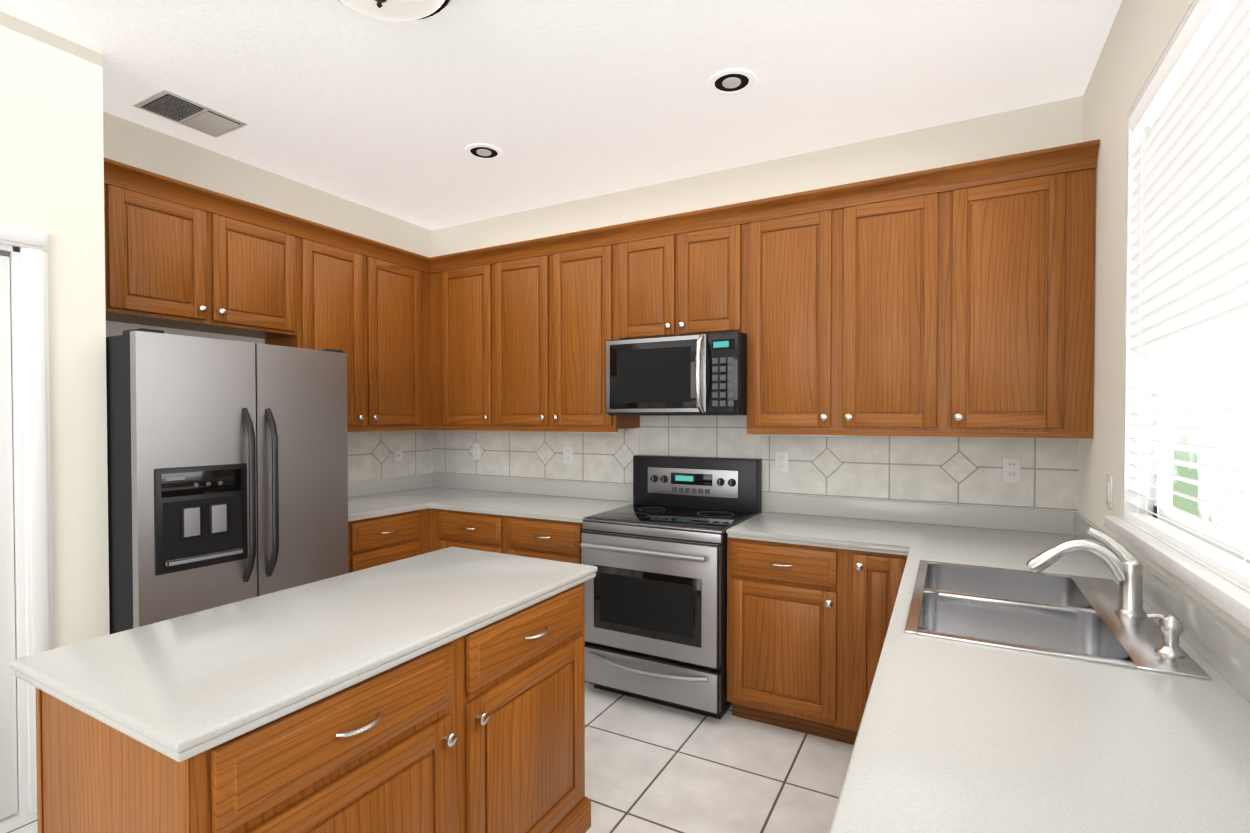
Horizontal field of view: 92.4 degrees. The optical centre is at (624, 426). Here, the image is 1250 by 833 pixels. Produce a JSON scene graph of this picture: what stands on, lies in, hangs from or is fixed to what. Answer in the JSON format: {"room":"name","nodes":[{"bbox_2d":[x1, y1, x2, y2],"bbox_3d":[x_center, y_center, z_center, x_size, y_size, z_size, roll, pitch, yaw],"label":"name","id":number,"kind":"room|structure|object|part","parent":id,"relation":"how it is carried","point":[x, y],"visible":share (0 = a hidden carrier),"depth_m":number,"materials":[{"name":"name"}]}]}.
{"room":"kitchen","nodes":[
{"label":"kitchen","id":0,"kind":"room"},
{"bbox_2d":[0,11,109,813],"bbox_3d":[-2.994,-0.012,1.174,0.537,2.852,3.000,0,1,29],"label":"wall","id":1,"kind":"structure","parent":0,"point":[51,144],"depth_m":2.26,"materials":[{"name":"beige paint"}]},
{"bbox_2d":[0,251,17,819],"bbox_3d":[-2.349,0.389,1.813,0.102,2.011,0.740,0,1,29],"label":"pantry door","id":2,"kind":"structure","parent":1,"relation":"in","point":[8,766],"depth_m":2.13,"materials":[{"name":"white paint"}]},
{"bbox_2d":[0,223,52,816],"bbox_3d":[-2.383,0.349,1.831,0.134,2.110,0.920,0,1,29],"label":"door frame","id":3,"kind":"structure","parent":1,"relation":"attached to","point":[31,438],"depth_m":2.16,"materials":[{"name":"white paint"}]},
{"bbox_2d":[103,111,431,481],"bbox_3d":[-2.065,-0.047,3.571,0.120,2.852,2.300,0,1,29],"label":"wall","id":4,"kind":"structure","parent":0,"point":[130,143],"depth_m":3.31,"materials":[{"name":"beige paint"}]},
{"bbox_2d":[104,158,303,338],"bbox_3d":[-2.146,-0.811,2.944,0.321,0.627,0.935,0,1,29],"label":"upper cabinet","id":5,"kind":"object","parent":4,"relation":"attached to","point":[179,254],"depth_m":2.84,"materials":[{"name":"brown wood"}]},
{"bbox_2d":[265,219,431,430],"bbox_3d":[-1.694,-0.566,3.779,0.321,1.140,0.957,0,1,29],"label":"upper cabinet","id":6,"kind":"object","parent":4,"relation":"attached to","point":[365,299],"depth_m":3.69,"materials":[{"name":"brown wood"}]},
{"bbox_2d":[348,427,431,481],"bbox_3d":[-1.768,0.180,3.987,0.007,0.354,1.260,0,1,29],"label":"tile backsplash","id":7,"kind":"structure","parent":4,"relation":"attached to","point":[370,453],"depth_m":4.18,"materials":[{"name":"grey tile"}]},
{"bbox_2d":[394,444,401,460],"bbox_3d":[-1.610,0.184,4.260,0.009,0.116,0.072,0,1,29],"label":"outlet","id":8,"kind":"object","parent":7,"relation":"attached to","point":[397,448],"depth_m":4.26,"materials":[{"name":"white plastic"}]},
{"bbox_2d":[0,682,853,832],"bbox_3d":[-1.335,1.467,0.977,6.662,0.100,7.200,0,1,29],"label":"floor","id":9,"kind":"structure","parent":0,"point":[651,767],"depth_m":2.42,"materials":[{"name":"tile"}]},
{"bbox_2d":[106,328,347,633],"bbox_3d":[-1.919,0.502,2.832,0.810,1.775,0.904,0,1,29],"label":"refrigerator","id":10,"kind":"object","parent":9,"relation":"on","point":[227,462],"visible":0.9,"depth_m":2.51,"materials":[{"name":"silver metal"}]},
{"bbox_2d":[36,575,595,832],"bbox_3d":[-0.690,0.968,1.689,0.691,0.876,1.262,0,1,29],"label":"kitchen island","id":11,"kind":"object","parent":9,"relation":"on","point":[441,691],"depth_m":1.35,"materials":[{"name":"brown wood"}]},
{"bbox_2d":[10,547,597,766],"bbox_3d":[-0.707,0.511,1.691,0.690,0.038,1.300,0,1,29],"label":"island countertop","id":12,"kind":"structure","parent":11,"relation":"on","point":[173,687],"depth_m":1.36,"materials":[{"name":"white stone"}]},
{"bbox_2d":[348,479,431,572],"bbox_3d":[-1.629,0.873,3.564,0.660,1.013,0.613,0,1,29],"label":"base cabinet","id":13,"kind":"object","parent":9,"relation":"on","point":[389,521],"depth_m":3.54,"materials":[{"name":"brown wood"}]},
{"bbox_2d":[376,473,632,563],"bbox_3d":[-0.841,0.868,3.855,1.767,1.013,0.651,0,1,29],"label":"base cabinet","id":14,"kind":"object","parent":9,"relation":"on","point":[534,518],"depth_m":3.59,"materials":[{"name":"brown wood"}]},
{"bbox_2d":[348,473,632,522],"bbox_3d":[-0.988,0.434,3.578,1.767,0.138,1.265,0,1,29],"label":"countertop","id":15,"kind":"structure","parent":14,"relation":"on","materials":[{"name":"white stone"}]},
{"bbox_2d":[580,455,761,718],"bbox_3d":[0.247,0.782,3.194,0.762,1.205,0.760,0,1,29],"label":"steel electric range","id":16,"kind":"object","parent":9,"relation":"on","point":[655,553],"visible":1,"depth_m":2.95,"materials":[{"name":"silver metal"}]},
{"bbox_2d":[726,493,887,726],"bbox_3d":[0.947,0.883,2.883,0.761,1.013,0.651,0,1,29],"label":"base cabinet","id":17,"kind":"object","parent":9,"relation":"on","point":[781,556],"depth_m":2.74,"materials":[{"name":"brown wood"}]},
{"bbox_2d":[780,501,1249,832],"bbox_3d":[1.112,0.836,1.700,0.656,1.141,2.571,0,1,29],"label":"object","id":18,"kind":"structure","parent":9,"relation":"on","point":[964,669],"depth_m":1.21,"materials":[{"name":"grey stone"}]},
{"bbox_2d":[726,493,1249,832],"bbox_3d":[0.778,0.459,1.875,1.415,0.138,2.572,0,1,29],"label":"countertop","id":19,"kind":"structure","parent":18,"relation":"on","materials":[{"name":"white stone"}]},
{"bbox_3d":[1.228,0.377,1.605,0.258,0.220,0.062,0,1,29],"label":"faucet single lever","id":20,"kind":"part","parent":18,"relation":"part of","materials":[{"name":"silver metal"}]},
{"bbox_2d":[1146,614,1186,657],"bbox_3d":[1.177,0.450,1.304,0.067,0.083,0.052,0,1,29],"label":"soap dispenser","id":21,"kind":"object","parent":18,"relation":"on","point":[1171,627],"depth_m":1.29,"materials":[{"name":"silver metal"}]},
{"bbox_2d":[0,0,1121,229],"bbox_3d":[-1.335,-1.485,0.933,6.662,0.100,7.200,0,1,29],"label":"ceiling","id":22,"kind":"structure","parent":0,"point":[562,100],"depth_m":2.52,"materials":[{"name":"white paint"}]},
{"bbox_2d":[133,89,247,137],"bbox_3d":[-2.026,-1.455,2.806,0.280,0.013,0.350,0,1,29],"label":"ceiling vent","id":23,"kind":"object","parent":22,"relation":"in","point":[173,107],"visible":1,"depth_m":2.78,"materials":[{"name":"white metal"}]},
{"bbox_2d":[338,0,450,20],"bbox_3d":[-0.758,-1.372,1.851,0.452,0.153,0.452,0,1,29],"label":"flush-mount ceiling light","id":24,"kind":"object","parent":22,"relation":"attached to","point":[400,10],"visible":1,"depth_m":1.93,"materials":[{"name":"white glass"}]},
{"bbox_2d":[465,144,502,160],"bbox_3d":[-0.752,-1.462,3.201,0.199,0.010,0.199,0,1,23],"label":"recessed light","id":25,"kind":"object","parent":22,"relation":"in","point":[485,152],"depth_m":3.19,"materials":[{"name":"white metal"}]},
{"bbox_2d":[708,68,755,95],"bbox_3d":[0.450,-1.453,2.536,0.199,0.010,0.199,0,1,23],"label":"recessed light","id":26,"kind":"object","parent":22,"relation":"in","point":[730,82],"depth_m":2.53,"materials":[{"name":"white metal"}]},
{"bbox_2d":[431,96,1082,512],"bbox_3d":[0.306,-0.049,3.659,4.202,2.852,0.120,0,1,29],"label":"wall","id":27,"kind":"structure","parent":0,"point":[1039,126],"depth_m":3.23,"materials":[{"name":"beige paint"}]},
{"bbox_2d":[448,245,499,430],"bbox_3d":[-0.937,-0.571,4.073,0.517,1.140,0.321,0,1,29],"label":"upper cabinet","id":28,"kind":"object","parent":27,"relation":"attached to","point":[473,276],"depth_m":3.92,"materials":[{"name":"brown wood"}]},
{"bbox_2d":[500,225,639,430],"bbox_3d":[-0.413,-0.567,3.788,0.974,1.140,0.321,0,1,29],"label":"upper cabinet","id":29,"kind":"object","parent":27,"relation":"attached to","point":[558,292],"depth_m":3.60,"materials":[{"name":"brown wood"}]},
{"bbox_2d":[567,428,623,432],"bbox_3d":[-0.180,0.022,3.617,0.350,0.028,0.100,0,1,29],"label":"under-cabinet light fixture","id":30,"kind":"object","parent":29,"relation":"attached to","point":[620,430],"depth_m":3.55,"materials":[{"name":"white plastic"}]},
{"bbox_2d":[616,202,747,339],"bbox_3d":[0.353,-0.807,3.368,0.768,0.647,0.321,0,1,29],"label":"upper cabinet","id":31,"kind":"object","parent":27,"relation":"attached to","point":[686,273],"depth_m":3.20,"materials":[{"name":"brown wood"}]},
{"bbox_2d":[606,331,746,415],"bbox_3d":[0.308,-0.271,3.291,0.762,0.417,0.504,0,1,29],"label":"over-the-range microwave","id":32,"kind":"object","parent":31,"relation":"attached to","point":[692,374],"visible":1,"depth_m":3.11,"materials":[{"name":"black metal"}]},
{"bbox_2d":[432,415,1078,511],"bbox_3d":[0.274,0.186,3.607,3.958,0.616,0.007,0,1,29],"label":"tile backsplash","id":33,"kind":"structure","parent":27,"relation":"attached to","point":[951,470],"depth_m":3.20,"materials":[{"name":"grey tile"}]},
{"bbox_2d":[473,443,480,459],"bbox_3d":[-1.073,0.178,4.331,0.072,0.116,0.009,0,1,29],"label":"outlet","id":34,"kind":"object","parent":33,"relation":"attached to","point":[476,447],"depth_m":4.32,"materials":[{"name":"white plastic"}]},
{"bbox_2d":[563,446,572,463],"bbox_3d":[-0.376,0.183,3.952,0.072,0.116,0.009,0,1,29],"label":"outlet","id":35,"kind":"object","parent":33,"relation":"attached to","point":[567,450],"depth_m":3.95,"materials":[{"name":"white plastic"}]},
{"bbox_2d":[775,451,788,472],"bbox_3d":[0.859,0.193,3.281,0.072,0.116,0.009,0,1,29],"label":"outlet","id":36,"kind":"object","parent":33,"relation":"attached to","point":[781,458],"depth_m":3.28,"materials":[{"name":"white plastic"}]},
{"bbox_2d":[1002,458,1020,482],"bbox_3d":[1.790,0.200,2.775,0.072,0.116,0.009,0,1,29],"label":"outlet","id":37,"kind":"object","parent":33,"relation":"attached to","point":[1011,470],"depth_m":2.77,"materials":[{"name":"white plastic"}]},
{"bbox_2d":[747,167,947,434],"bbox_3d":[1.082,-0.555,2.975,0.893,1.140,0.321,0,1,29],"label":"upper cabinet","id":38,"kind":"object","parent":27,"relation":"attached to","point":[848,283],"depth_m":2.81,"materials":[{"name":"brown wood"}]},
{"bbox_2d":[761,430,849,436],"bbox_3d":[0.905,0.031,3.027,0.420,0.028,0.100,0,1,29],"label":"under-cabinet light fixture","id":39,"kind":"object","parent":38,"relation":"attached to","point":[817,430],"depth_m":2.97,"materials":[{"name":"white plastic"}]},
{"bbox_2d":[948,139,1099,434],"bbox_3d":[1.706,-0.550,2.636,0.527,1.140,0.321,0,1,29],"label":"upper cabinet","id":40,"kind":"object","parent":27,"relation":"attached to","point":[952,301],"depth_m":2.48,"materials":[{"name":"brown wood"}]},
{"bbox_2d":[1079,0,1249,639],"bbox_3d":[0.858,-0.001,0.401,0.120,2.852,5.320,0,1,29],"label":"wall","id":41,"kind":"structure","parent":0,"point":[1140,36],"depth_m":2.12,"materials":[{"name":"beige paint"}]},
{"bbox_2d":[1106,474,1112,508],"bbox_3d":[1.727,0.230,2.139,0.009,0.116,0.072,0,1,29],"label":"outlet","id":42,"kind":"object","parent":41,"relation":"attached to","point":[1109,479],"depth_m":2.12,"materials":[{"name":"white plastic"}]},
{"bbox_2d":[1104,516,1249,628],"bbox_3d":[1.247,0.334,1.171,0.157,0.038,1.916,0,1,29],"label":"window sill","id":43,"kind":"structure","parent":41,"relation":"attached to","point":[1227,593],"depth_m":1.35,"materials":[{"name":"stone"}]},
{"bbox_2d":[1122,0,1249,563],"bbox_3d":[1.268,-0.351,1.149,0.119,1.330,1.835,0,1,29],"label":"window","id":44,"kind":"structure","parent":41,"relation":"in","point":[1228,539],"depth_m":1.95,"materials":[{"name":"white paint"}]},
{"bbox_2d":[1125,0,1249,586],"bbox_3d":[1.238,-0.342,1.167,0.076,1.305,1.790,0,1,29],"label":"window blinds","id":45,"kind":"object","parent":44,"relation":"attached to","point":[1191,111],"visible":1,"depth_m":1.47,"materials":[{"name":"white plastic"}]},
{"label":"outside","id":46,"kind":"structure","parent":0,"visible":0},
{"bbox_2d":[1173,322,1249,536],"bbox_3d":[4.402,-1.394,5.122,0.020,6.500,19.836,0,1,29],"label":"window","id":47,"kind":"structure","parent":46,"point":[1234,522],"depth_m":3.64,"materials":[{"name":"clear glass"}]}
]}

